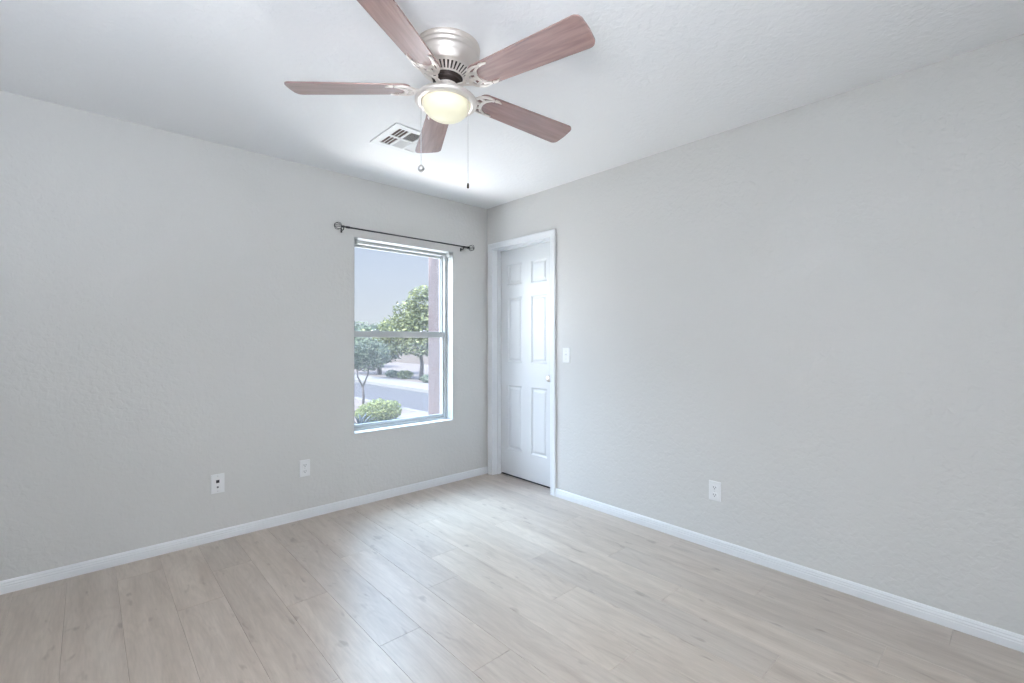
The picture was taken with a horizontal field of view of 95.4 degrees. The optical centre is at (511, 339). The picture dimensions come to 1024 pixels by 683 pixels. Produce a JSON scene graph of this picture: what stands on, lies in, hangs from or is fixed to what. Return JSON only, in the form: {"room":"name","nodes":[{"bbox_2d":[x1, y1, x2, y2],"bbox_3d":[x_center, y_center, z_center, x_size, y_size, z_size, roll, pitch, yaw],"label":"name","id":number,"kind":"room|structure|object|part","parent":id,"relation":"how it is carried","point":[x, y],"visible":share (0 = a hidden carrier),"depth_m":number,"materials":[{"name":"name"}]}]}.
{"room":"empty bedroom","nodes":[
{"label":"empty bedroom","id":0,"kind":"room"},
{"bbox_2d":[0,90,486,580],"bbox_3d":[-1.288,0.060,3.480,4.480,2.580,0.200,0,0,-42],"label":"wall","id":1,"kind":"structure","parent":0,"point":[177,310],"depth_m":2.75,"materials":[{"name":"paint"}]},
{"bbox_2d":[211,473,223,493],"bbox_3d":[-1.807,0.882,2.862,0.072,0.117,0.012,0,0,-42],"label":"plate","id":2,"kind":"object","parent":1,"relation":"attached to","point":[217,480],"visible":1,"depth_m":2.86,"materials":[{"name":"white plastic"}]},
{"bbox_2d":[0,466,487,594],"bbox_3d":[-1.500,1.199,3.141,3.450,0.062,0.014,0,0,-42],"label":"baseboard","id":3,"kind":"structure","parent":1,"relation":"attached to","point":[47,576],"depth_m":2.82,"materials":[{"name":"white paint"}]},
{"bbox_2d":[299,459,309,476],"bbox_3d":[-1.427,0.883,3.211,0.070,0.114,0.008,0,0,-42],"label":"power outlet","id":4,"kind":"object","parent":1,"relation":"attached to","point":[304,465],"visible":1,"depth_m":3.21,"materials":[{"name":"white plastic"}]},
{"bbox_2d":[354,237,452,433],"bbox_3d":[-0.897,-0.034,3.813,0.892,1.465,0.165,0,0,-42],"label":"window","id":5,"kind":"structure","parent":1,"relation":"in","point":[445,333],"depth_m":4.05,"materials":[{"name":"white paint"}]},
{"bbox_3d":[-0.938,-0.386,3.856,0.840,0.706,0.020,0,0,-42],"label":"sash","id":6,"kind":"part","parent":5,"relation":"part of","materials":[{"name":"clear glass"}]},
{"bbox_3d":[-0.917,0.302,3.833,0.840,0.746,0.022,0,0,-42],"label":"sash","id":7,"kind":"part","parent":5,"relation":"part of","materials":[{"name":"clear glass"}]},
{"bbox_3d":[-0.872,0.696,3.786,0.890,0.006,0.092,0,0,-42],"label":"sill","id":8,"kind":"part","parent":5,"relation":"part of","materials":[{"name":"white paint"}]},
{"bbox_2d":[446,252,451,257],"bbox_3d":[-0.548,-0.741,4.062,0.030,0.042,0.038,0,0,-42],"label":"bracket","id":9,"kind":"object","parent":5,"relation":"attached to","point":[448,254],"visible":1,"depth_m":4.06,"materials":[{"name":"white plastic"}]},
{"bbox_2d":[334,222,473,250],"bbox_3d":[-0.806,-0.810,3.735,1.252,0.060,0.073,0,0,-42],"label":"curtain rod","id":10,"kind":"object","parent":1,"relation":"attached to","point":[341,226],"visible":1,"depth_m":3.62,"materials":[{"name":"black metal"}]},
{"bbox_3d":[-0.800,-0.816,3.729,1.125,0.017,0.017,0,0,-42],"label":"rod","id":11,"kind":"part","parent":10,"relation":"part of","materials":[{"name":"black metal"}]},
{"bbox_2d":[428,257,439,414],"bbox_3d":[-0.244,0.030,4.723,1.262,3.400,0.230,0,0,-42],"label":"wall pillar","id":12,"kind":"structure","parent":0,"point":[433,263],"depth_m":4.32,"materials":[{"name":"paint"}]},
{"bbox_2d":[0,473,1023,682],"bbox_3d":[0.068,1.231,2.010,4.340,0.002,3.902,0,0,-42],"label":"floor","id":13,"kind":"structure","parent":0,"point":[485,578],"depth_m":2.11,"materials":[{"name":"brown wood"}]},
{"bbox_2d":[0,0,1023,208],"bbox_3d":[0.045,-1.310,1.968,4.650,0.200,4.270,0,0,-42],"label":"ceiling","id":14,"kind":"structure","parent":0,"point":[657,76],"depth_m":2.06,"materials":[{"name":"paint"}]},
{"bbox_2d":[370,123,420,155],"bbox_3d":[-0.638,-1.205,2.817,0.313,0.009,0.325,0,0,-42],"label":"ceiling vent","id":15,"kind":"object","parent":14,"relation":"in","point":[399,137],"visible":0.8,"depth_m":2.79,"materials":[{"name":"metal"}]},
{"bbox_2d":[284,0,594,187],"bbox_3d":[-0.229,-0.912,1.899,1.207,0.615,1.262,0,0,37],"label":"ceiling fan","id":16,"kind":"object","parent":14,"relation":"hanging from","point":[448,57],"visible":1,"depth_m":1.83,"materials":[{"name":"brown wood"}]},
{"bbox_3d":[-0.669,-1.040,1.929,0.508,0.006,0.140,1,10,0],"label":"blade","id":17,"kind":"part","parent":16,"relation":"part of","materials":[{"name":"brown wood"}]},
{"bbox_3d":[-0.390,-1.049,1.547,0.140,0.006,0.508,13,2,18],"label":"blade","id":18,"kind":"part","parent":16,"relation":"part of","materials":[{"name":"brown wood"}]},
{"bbox_3d":[-0.359,-0.678,1.842,0.027,0.030,0.027,0,0,-42],"label":"pull knob","id":19,"kind":"part","parent":16,"relation":"part of","materials":[{"name":"metal"}]},
{"bbox_3d":[-0.388,-1.030,2.309,0.140,0.006,0.508,-10,2,-17],"label":"blade","id":20,"kind":"part","parent":16,"relation":"part of","materials":[{"name":"brown wood"}]},
{"bbox_3d":[-0.272,-0.945,1.925,0.196,0.078,0.196,3,-2,-42],"label":"lamp shade","id":21,"kind":"part","parent":16,"relation":"part of","materials":[{"name":"beige glass"}]},
{"bbox_3d":[-0.269,-1.079,1.929,0.196,0.054,0.196,3,-2,-42],"label":"motor","id":22,"kind":"part","parent":16,"relation":"part of","materials":[{"name":"metal"}]},
{"bbox_3d":[0.054,-1.021,2.161,0.508,0.006,0.140,3,-13,-36],"label":"blade","id":23,"kind":"part","parent":16,"relation":"part of","materials":[{"name":"brown wood"}]},
{"bbox_3d":[0.052,-1.032,1.692,0.508,0.006,0.140,1,-13,36],"label":"blade","id":24,"kind":"part","parent":16,"relation":"part of","materials":[{"name":"brown wood"}]},
{"bbox_2d":[487,34,1023,635],"bbox_3d":[1.142,0.050,2.902,0.130,2.560,3.930,0,0,-42],"label":"wall","id":25,"kind":"structure","parent":0,"point":[813,312],"depth_m":2.34,"materials":[{"name":"paint"}]},
{"bbox_2d":[488,229,555,495],"bbox_3d":[0.111,0.177,4.019,0.147,2.105,0.824,0,0,-42],"label":"door","id":26,"kind":"structure","parent":25,"relation":"in","point":[521,270],"depth_m":4.07,"materials":[{"name":"white paint"}]},
{"bbox_2d":[501,472,549,487],"bbox_3d":[0.162,1.228,4.065,0.050,0.004,0.718,0,0,-42],"label":"trim","id":27,"kind":"structure","parent":25,"relation":"attached to","point":[501,472],"depth_m":4.08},
{"bbox_2d":[563,348,569,362],"bbox_3d":[0.414,0.117,3.590,0.017,0.114,0.070,0,0,-42],"label":"light switch","id":28,"kind":"object","parent":25,"relation":"attached to","point":[566,351],"visible":1,"depth_m":3.59,"materials":[{"name":"white plastic"}]},
{"bbox_2d":[709,480,720,501],"bbox_3d":[1.194,0.889,2.743,0.008,0.114,0.070,0,0,-42],"label":"power outlet","id":29,"kind":"object","parent":25,"relation":"attached to","point":[714,487],"visible":1,"depth_m":2.74,"materials":[{"name":"white plastic"}]},
{"bbox_2d":[555,488,1023,652],"bbox_3d":[1.334,1.199,2.585,0.014,0.062,2.942,0,0,-42],"label":"baseboard","id":30,"kind":"structure","parent":25,"relation":"attached to","point":[1006,638],"depth_m":2.32,"materials":[{"name":"white paint"}]},
{"label":"outside","id":31,"kind":"structure","parent":0,"visible":0},
{"bbox_2d":[354,374,427,392],"bbox_3d":[-35.865,1.945,53.020,1.250,0.470,200.000,0,0,-42],"label":"sidewalk","id":32,"kind":"structure","parent":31,"point":[392,383],"depth_m":18.38,"materials":[{"name":"concrete"}]},
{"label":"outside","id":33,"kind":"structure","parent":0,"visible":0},
{"bbox_2d":[393,412,427,419],"bbox_3d":[-2.001,1.772,9.971,1.220,0.115,1.950,0,0,-42],"label":"driveway","id":34,"kind":"structure","parent":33,"point":[408,415],"depth_m":10.59,"materials":[{"name":"concrete"}]},
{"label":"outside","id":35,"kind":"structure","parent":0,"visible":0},
{"bbox_2d":[354,399,415,423],"bbox_3d":[-48.223,1.930,14.793,63.250,0.400,79.800,0,0,-42],"label":"ground","id":36,"kind":"structure","parent":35,"point":[357,402],"depth_m":11.77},
{"bbox_2d":[354,412,376,423],"bbox_3d":[-2.935,1.569,9.063,0.675,0.343,0.701,0,0,-4],"label":"agave plant","id":37,"kind":"object","parent":36,"relation":"on","point":[360,420],"visible":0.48,"depth_m":9.12,"materials":[{"name":"green plant"}]},
{"bbox_2d":[354,337,390,403],"bbox_3d":[-3.490,0.805,11.236,1.115,1.852,0.979,0,0,-42],"label":"young tree","id":38,"kind":"object","parent":36,"relation":"on","point":[366,352],"visible":0.77,"depth_m":11.14,"materials":[{"name":"green plant"}]},
{"bbox_2d":[354,398,401,422],"bbox_3d":[-2.805,1.488,9.766,0.981,0.572,0.691,0,0,2],"label":"rounded bush","id":39,"kind":"object","parent":36,"relation":"on","point":[383,410],"visible":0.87,"depth_m":9.63,"materials":[{"name":"green plant"}]},
{"bbox_2d":[354,396,427,413],"bbox_3d":[-38.332,1.945,50.768,0.170,0.470,200.000,0,0,-42],"label":"curb","id":40,"kind":"object","parent":36,"relation":"on","point":[358,398],"depth_m":11.63,"materials":[{"name":"concrete"}]},
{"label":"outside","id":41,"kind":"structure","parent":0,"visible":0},
{"bbox_2d":[354,382,427,411],"bbox_3d":[-37.287,1.980,51.722,2.700,0.300,200.000,0,0,-42],"label":"street","id":42,"kind":"structure","parent":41,"point":[406,398],"depth_m":15.37,"materials":[{"name":"grey asphalt"}]},
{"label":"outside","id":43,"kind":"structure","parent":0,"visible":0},
{"bbox_2d":[354,344,427,383],"bbox_3d":[-7.216,1.930,106.255,112.850,0.400,240.000,0,0,-42],"label":"yard","id":44,"kind":"structure","parent":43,"point":[415,368],"depth_m":26.43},
{"bbox_2d":[354,321,377,366],"bbox_3d":[-10.358,0.244,28.972,5.052,2.972,3.647,0,0,6],"label":"tree","id":45,"kind":"object","parent":44,"relation":"on","point":[362,324],"visible":0.02,"depth_m":28.59,"materials":[{"name":"green plant"}]},
{"bbox_2d":[355,321,403,374],"bbox_3d":[-7.004,0.393,23.442,3.794,2.674,2.785,0,0,-3],"label":"tree","id":46,"kind":"object","parent":44,"relation":"on","point":[393,356],"visible":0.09,"depth_m":23.16,"materials":[{"name":"green plant"}]},
{"bbox_2d":[354,285,427,379],"bbox_3d":[-4.310,-0.341,20.233,5.412,4.156,2.642,0,0,2],"label":"tree","id":47,"kind":"object","parent":44,"relation":"on","point":[410,322],"visible":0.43,"depth_m":19.76,"materials":[{"name":"green plant"}]},
{"bbox_2d":[385,369,398,376],"bbox_3d":[-5.607,1.577,21.740,0.696,0.433,0.932,0,0,-22],"label":"shrub","id":48,"kind":"object","parent":44,"relation":"on","point":[392,373],"visible":0.93,"depth_m":21.51,"materials":[{"name":"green plant"}]},
{"bbox_2d":[397,370,413,378],"bbox_3d":[-4.772,1.541,20.860,0.862,0.477,0.955,0,0,-42],"label":"shrub","id":49,"kind":"object","parent":44,"relation":"on","point":[403,374],"visible":0.99,"depth_m":20.62,"materials":[{"name":"green plant"}]},
{"bbox_2d":[391,348,427,364],"bbox_3d":[-14.025,1.170,41.816,0.260,1.120,46.000,0,0,-42],"label":"wall","id":50,"kind":"structure","parent":44,"relation":"on","point":[408,358],"depth_m":34.54,"materials":[{"name":"white paint"}]},
{"bbox_2d":[420,374,427,382],"bbox_3d":[-3.424,1.561,19.008,0.796,0.434,0.881,0,0,-42],"label":"shrub","id":51,"kind":"object","parent":44,"relation":"on","point":[424,378],"visible":0.52,"depth_m":18.76,"materials":[{"name":"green plant"}]}
]}

